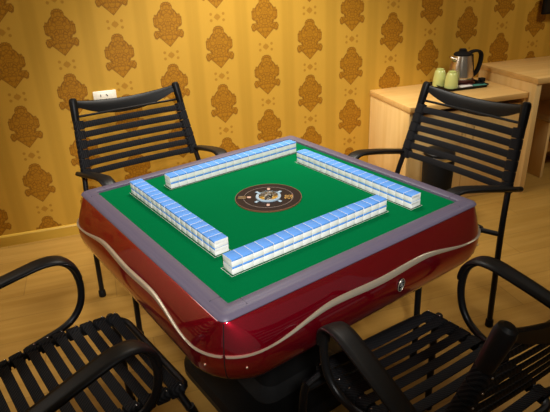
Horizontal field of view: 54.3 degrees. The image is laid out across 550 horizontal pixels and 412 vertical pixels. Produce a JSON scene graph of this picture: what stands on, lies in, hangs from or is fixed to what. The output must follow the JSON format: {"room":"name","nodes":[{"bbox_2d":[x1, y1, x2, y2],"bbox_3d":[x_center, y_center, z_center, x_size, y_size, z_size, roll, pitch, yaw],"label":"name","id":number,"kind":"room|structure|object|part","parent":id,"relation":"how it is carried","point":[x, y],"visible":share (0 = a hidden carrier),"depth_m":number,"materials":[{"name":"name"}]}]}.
{"room":"games hall","nodes":[
{"label":"games hall","id":0,"kind":"room"},
{"bbox_2d":[0,0,549,235],"bbox_3d":[-0.005,-1.273,3.126,6.250,2.650,0.100,-10,26,-16],"label":"wall","id":1,"kind":"structure","parent":0,"point":[248,73],"depth_m":3.18,"materials":[{"name":"gold paper"}]},
{"bbox_2d":[93,90,116,99],"bbox_3d":[-0.955,-0.612,3.014,0.125,0.072,0.014,-10,26,-16],"label":"wall socket","id":2,"kind":"object","parent":1,"relation":"attached to","point":[107,94],"visible":0.56,"depth_m":3.00,"materials":[{"name":"white plastic"}]},
{"bbox_2d":[0,152,546,246],"bbox_3d":[0.061,-0.083,3.626,6.250,0.068,0.013,-10,26,-16],"label":"baseboard","id":3,"kind":"structure","parent":1,"relation":"attached to","point":[71,229],"depth_m":3.20,"materials":[{"name":"brown wood"}]},
{"bbox_2d":[541,0,549,14],"bbox_3d":[2.328,-1.700,3.688,1.100,0.650,0.061,-10,26,-16],"label":"television","id":4,"kind":"object","parent":1,"relation":"attached to","point":[546,3],"visible":1,"depth_m":3.64,"materials":[{"name":"black plastic"}]},
{"bbox_2d":[0,154,549,411],"bbox_3d":[0.732,0.809,1.819,6.250,0.060,4.258,-10,26,-16],"label":"floor","id":5,"kind":"structure","parent":0,"point":[35,305],"depth_m":2.58,"materials":[{"name":"laminate"}]},
{"bbox_2d":[0,255,198,411],"bbox_3d":[-0.600,0.483,1.442,0.615,0.964,0.667,-21,31,-34],"label":"armchair","id":6,"kind":"object","parent":5,"relation":"on","point":[116,357],"visible":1,"depth_m":1.48,"materials":[{"name":"black paint"}]},
{"bbox_3d":[-0.545,0.495,1.495,0.477,0.061,0.604,-21,31,-34],"label":"seat frame","id":7,"kind":"part","parent":6,"relation":"part of","materials":[{"name":"black paint"}]},
{"bbox_3d":[-0.542,0.552,1.898,0.029,0.424,0.049,3,26,12],"label":"leg","id":8,"kind":"part","parent":6,"relation":"part of","materials":[{"name":"black paint"}]},
{"bbox_3d":[-0.205,0.718,1.516,0.049,0.424,0.029,-2,25,1],"label":"leg","id":9,"kind":"part","parent":6,"relation":"part of","materials":[{"name":"black paint"}]},
{"bbox_2d":[69,82,226,333],"bbox_3d":[-0.530,-0.018,2.503,0.667,0.964,0.615,-17,29,-29],"label":"armchair","id":10,"kind":"object","parent":5,"relation":"on","point":[126,103],"visible":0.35,"depth_m":2.54,"materials":[{"name":"black paint"}]},
{"bbox_3d":[-0.873,-0.011,2.527,0.036,0.956,0.168,-4,25,-3],"label":"leg","id":11,"kind":"part","parent":10,"relation":"part of","materials":[{"name":"black paint"}]},
{"bbox_3d":[-0.701,-0.496,2.539,0.494,0.092,0.052,-17,29,-29],"label":"rail","id":12,"kind":"part","parent":10,"relation":"part of","materials":[{"name":"black plastic"}]},
{"bbox_3d":[-0.684,-0.464,2.528,0.507,0.011,0.011,-17,29,-29],"label":"cross rod","id":13,"kind":"part","parent":10,"relation":"part of","materials":[{"name":"black paint"}]},
{"bbox_3d":[-0.592,0.380,2.270,0.029,0.424,0.049,0,25,6],"label":"leg","id":14,"kind":"part","parent":10,"relation":"part of","materials":[{"name":"black paint"}]},
{"bbox_3d":[-0.411,-0.156,2.794,0.168,0.956,0.036,11,28,26],"label":"leg","id":15,"kind":"part","parent":10,"relation":"part of","materials":[{"name":"black paint"}]},
{"bbox_2d":[77,136,480,411],"bbox_3d":[-0.007,0.304,1.979,1.071,0.772,1.075,-19,30,-32],"label":"table","id":16,"kind":"object","parent":5,"relation":"on","point":[247,338],"visible":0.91,"depth_m":1.58,"materials":[{"name":"red paint"}]},
{"bbox_2d":[130,178,228,255],"bbox_3d":[-0.321,0.020,1.697,0.046,0.045,0.578,-19,30,-32],"label":"tiles","id":17,"kind":"object","parent":16,"relation":"on","point":[218,240],"depth_m":1.60,"materials":[{"name":"white plastic"}]},
{"bbox_2d":[164,140,295,188],"bbox_3d":[-0.156,-0.170,2.087,0.578,0.045,0.046,-19,30,-32],"label":"tiles","id":18,"kind":"object","parent":16,"relation":"on","point":[171,177],"depth_m":2.05,"materials":[{"name":"white plastic"}]},
{"bbox_2d":[222,194,386,274],"bbox_3d":[0.107,0.071,1.551,0.578,0.045,0.046,-19,30,-32],"label":"tiles","id":19,"kind":"object","parent":16,"relation":"on","point":[232,258],"depth_m":1.51,"materials":[{"name":"white plastic"}]},
{"bbox_2d":[297,149,420,208],"bbox_3d":[0.276,-0.109,1.919,0.046,0.045,0.578,-19,30,-32],"label":"tiles","id":20,"kind":"object","parent":16,"relation":"on","point":[412,195],"depth_m":1.86,"materials":[{"name":"white plastic"}]},
{"bbox_2d":[299,256,549,411],"bbox_3d":[0.452,0.467,1.384,0.667,0.964,0.615,-17,29,-28],"label":"armchair","id":21,"kind":"object","parent":5,"relation":"on","point":[490,356],"visible":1,"depth_m":1.37,"materials":[{"name":"black paint"}]},
{"bbox_3d":[0.086,0.674,1.583,0.049,0.424,0.029,6,27,18],"label":"leg","id":22,"kind":"part","parent":21,"relation":"part of","materials":[{"name":"black paint"}]},
{"bbox_3d":[0.305,0.453,1.638,0.528,0.018,0.019,-17,29,-28],"label":"rail","id":23,"kind":"part","parent":21,"relation":"part of","materials":[{"name":"black metal"}]},
{"bbox_3d":[0.416,0.476,1.452,0.604,0.061,0.477,-17,29,-28],"label":"seat frame","id":24,"kind":"part","parent":21,"relation":"part of","materials":[{"name":"black paint"}]},
{"bbox_3d":[0.538,0.537,1.836,0.029,0.424,0.049,1,25,7],"label":"leg","id":25,"kind":"part","parent":21,"relation":"part of","materials":[{"name":"black paint"}]},
{"bbox_3d":[0.572,0.193,1.018,0.507,0.011,0.011,-17,29,-28],"label":"cross rod","id":26,"kind":"part","parent":21,"relation":"part of","materials":[{"name":"black paint"}]},
{"bbox_3d":[0.586,0.180,0.987,0.494,0.092,0.052,-17,29,-28],"label":"rail","id":27,"kind":"part","parent":21,"relation":"part of","materials":[{"name":"black plastic"}]},
{"bbox_2d":[421,145,455,190],"bbox_3d":[0.956,-0.127,3.177,0.188,0.462,0.188,10,28,25],"label":"pedal bin","id":28,"kind":"object","parent":5,"relation":"on","point":[432,175],"visible":0.32,"depth_m":3.08,"materials":[{"name":"black plastic"}]},
{"bbox_3d":[0.948,-0.319,3.087,0.180,0.039,0.180,-10,26,-16],"label":"lid","id":29,"kind":"part","parent":28,"relation":"part of","materials":[{"name":"black plastic"}]},
{"bbox_2d":[348,81,531,357],"bbox_3d":[0.621,0.026,2.309,0.615,0.964,0.667,-18,29,-30],"label":"armchair","id":30,"kind":"object","parent":5,"relation":"on","point":[479,107],"visible":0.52,"depth_m":2.25,"materials":[{"name":"black paint"}]},
{"bbox_3d":[0.635,-0.117,2.620,0.168,0.956,0.036,-4,25,-4],"label":"leg","id":31,"kind":"part","parent":30,"relation":"part of","materials":[{"name":"black paint"}]},
{"bbox_3d":[0.550,0.423,2.078,0.029,0.424,0.049,6,26,16],"label":"leg","id":32,"kind":"part","parent":30,"relation":"part of","materials":[{"name":"black paint"}]},
{"bbox_3d":[0.816,-0.403,2.265,0.011,0.011,0.507,-18,29,-30],"label":"cross rod","id":33,"kind":"part","parent":30,"relation":"part of","materials":[{"name":"black paint"}]},
{"bbox_3d":[0.838,-0.433,2.268,0.052,0.092,0.494,-18,29,-30],"label":"rail","id":34,"kind":"part","parent":30,"relation":"part of","materials":[{"name":"black plastic"}]},
{"bbox_3d":[0.566,0.076,2.290,0.477,0.061,0.604,-18,29,-30],"label":"seat frame","id":35,"kind":"part","parent":30,"relation":"part of","materials":[{"name":"black paint"}]},
{"bbox_3d":[0.945,0.066,2.202,0.036,0.956,0.168,11,28,25],"label":"leg","id":36,"kind":"part","parent":30,"relation":"part of","materials":[{"name":"black paint"}]},
{"bbox_2d":[368,77,528,196],"bbox_3d":[1.113,-0.431,3.567,0.836,0.669,0.501,-10,26,-16],"label":"base cabinet","id":37,"kind":"object","parent":5,"relation":"on","point":[392,110],"visible":0.43,"depth_m":3.38,"materials":[{"name":"brown wood"}]},
{"bbox_3d":[0.730,-0.350,3.469,0.022,0.634,0.486,-10,26,-16],"label":"panel","id":38,"kind":"part","parent":37,"relation":"part of","materials":[{"name":"brown wood"}]},
{"bbox_3d":[1.038,-0.512,3.785,0.786,0.634,0.008,-10,26,-16],"label":"panel","id":39,"kind":"part","parent":37,"relation":"part of","materials":[{"name":"brown wood"}]},
{"bbox_3d":[0.997,-0.313,3.327,0.388,0.538,0.018,-10,26,-16],"label":"door","id":40,"kind":"part","parent":37,"relation":"part of","materials":[{"name":"brown wood"}]},
{"bbox_2d":[430,79,488,90],"bbox_3d":[1.212,-0.802,3.537,0.315,0.018,0.240,-10,26,-16],"label":"serving tray","id":41,"kind":"object","parent":37,"relation":"on","point":[480,86],"visible":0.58,"depth_m":3.45,"materials":[{"name":"black plastic"}]},
{"bbox_2d":[432,68,445,86],"bbox_3d":[1.082,-0.846,3.521,0.086,0.111,0.086,-10,26,-16],"label":"cup","id":42,"kind":"object","parent":41,"relation":"on","point":[439,77],"visible":0.92,"depth_m":3.49,"materials":[{"name":"green ceramic"}]},
{"bbox_2d":[444,71,457,88],"bbox_3d":[1.133,-0.808,3.436,0.086,0.111,0.086,-10,26,-16],"label":"cup","id":43,"kind":"object","parent":41,"relation":"on","point":[451,81],"visible":0.96,"depth_m":3.41,"materials":[{"name":"green ceramic"}]},
{"bbox_2d":[458,84,472,87],"bbox_3d":[1.227,-0.773,3.466,0.090,0.014,0.052,-14,27,-23],"label":"sachet","id":44,"kind":"object","parent":41,"relation":"on","point":[469,85],"visible":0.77,"depth_m":3.45,"materials":[{"name":"white paper"}]},
{"bbox_2d":[449,48,485,84],"bbox_3d":[1.253,-0.921,3.525,0.263,0.230,0.199,-10,26,-16],"label":"electric kettle","id":45,"kind":"object","parent":41,"relation":"on","point":[462,61],"visible":0.88,"depth_m":3.47,"materials":[{"name":"silver metal"}]},
{"bbox_3d":[1.150,-0.946,3.478,0.042,0.053,0.060,-10,26,-16],"label":"spout","id":46,"kind":"part","parent":45,"relation":"part of","materials":[{"name":"metal"}]},
{"bbox_3d":[1.220,-1.002,3.477,0.113,0.040,0.113,-10,26,-16],"label":"lid","id":47,"kind":"part","parent":45,"relation":"part of","materials":[{"name":"black plastic"}]},
{"bbox_3d":[1.319,-0.942,3.541,0.113,0.182,0.033,-10,26,-16],"label":"handle","id":48,"kind":"part","parent":45,"relation":"part of","materials":[{"name":"black plastic"}]},
{"bbox_3d":[1.360,-0.829,3.545,0.071,0.032,0.090,-10,26,-16],"label":"power cord","id":49,"kind":"part","parent":45,"relation":"part of","materials":[{"name":"black plastic"}]},
{"bbox_3d":[1.369,-0.378,3.433,0.388,0.538,0.018,-10,26,-16],"label":"door","id":50,"kind":"part","parent":37,"relation":"part of","materials":[{"name":"brown wood"}]},
{"bbox_3d":[1.497,-0.485,3.688,0.021,0.634,0.486,-10,26,-16],"label":"panel","id":51,"kind":"part","parent":37,"relation":"part of","materials":[{"name":"brown wood"}]},
{"bbox_2d":[478,56,549,193],"bbox_3d":[2.142,-0.642,3.815,1.315,0.762,0.554,-10,26,-16],"label":"writing desk","id":52,"kind":"object","parent":5,"relation":"on","point":[531,75],"visible":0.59,"depth_m":3.48,"materials":[{"name":"brown wood"}]},
{"bbox_3d":[2.056,-0.862,3.981,1.233,0.425,0.018,-10,26,-16],"label":"modesty panel","id":53,"kind":"part","parent":52,"relation":"part of","materials":[{"name":"brown wood"}]},
{"bbox_2d":[527,100,549,177],"bbox_3d":[1.999,-0.502,3.896,0.412,0.450,0.352,-10,26,-16],"label":"stool","id":54,"kind":"object","parent":5,"relation":"on","point":[540,145],"visible":0.36,"depth_m":3.75,"materials":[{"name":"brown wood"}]},
{"bbox_2d":[536,100,549,121],"bbox_3d":[1.991,-0.683,3.811,0.412,0.049,0.352,-10,26,-16],"label":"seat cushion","id":55,"kind":"object","parent":54,"relation":"on","point":[543,112],"depth_m":3.71,"materials":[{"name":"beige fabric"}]}
]}

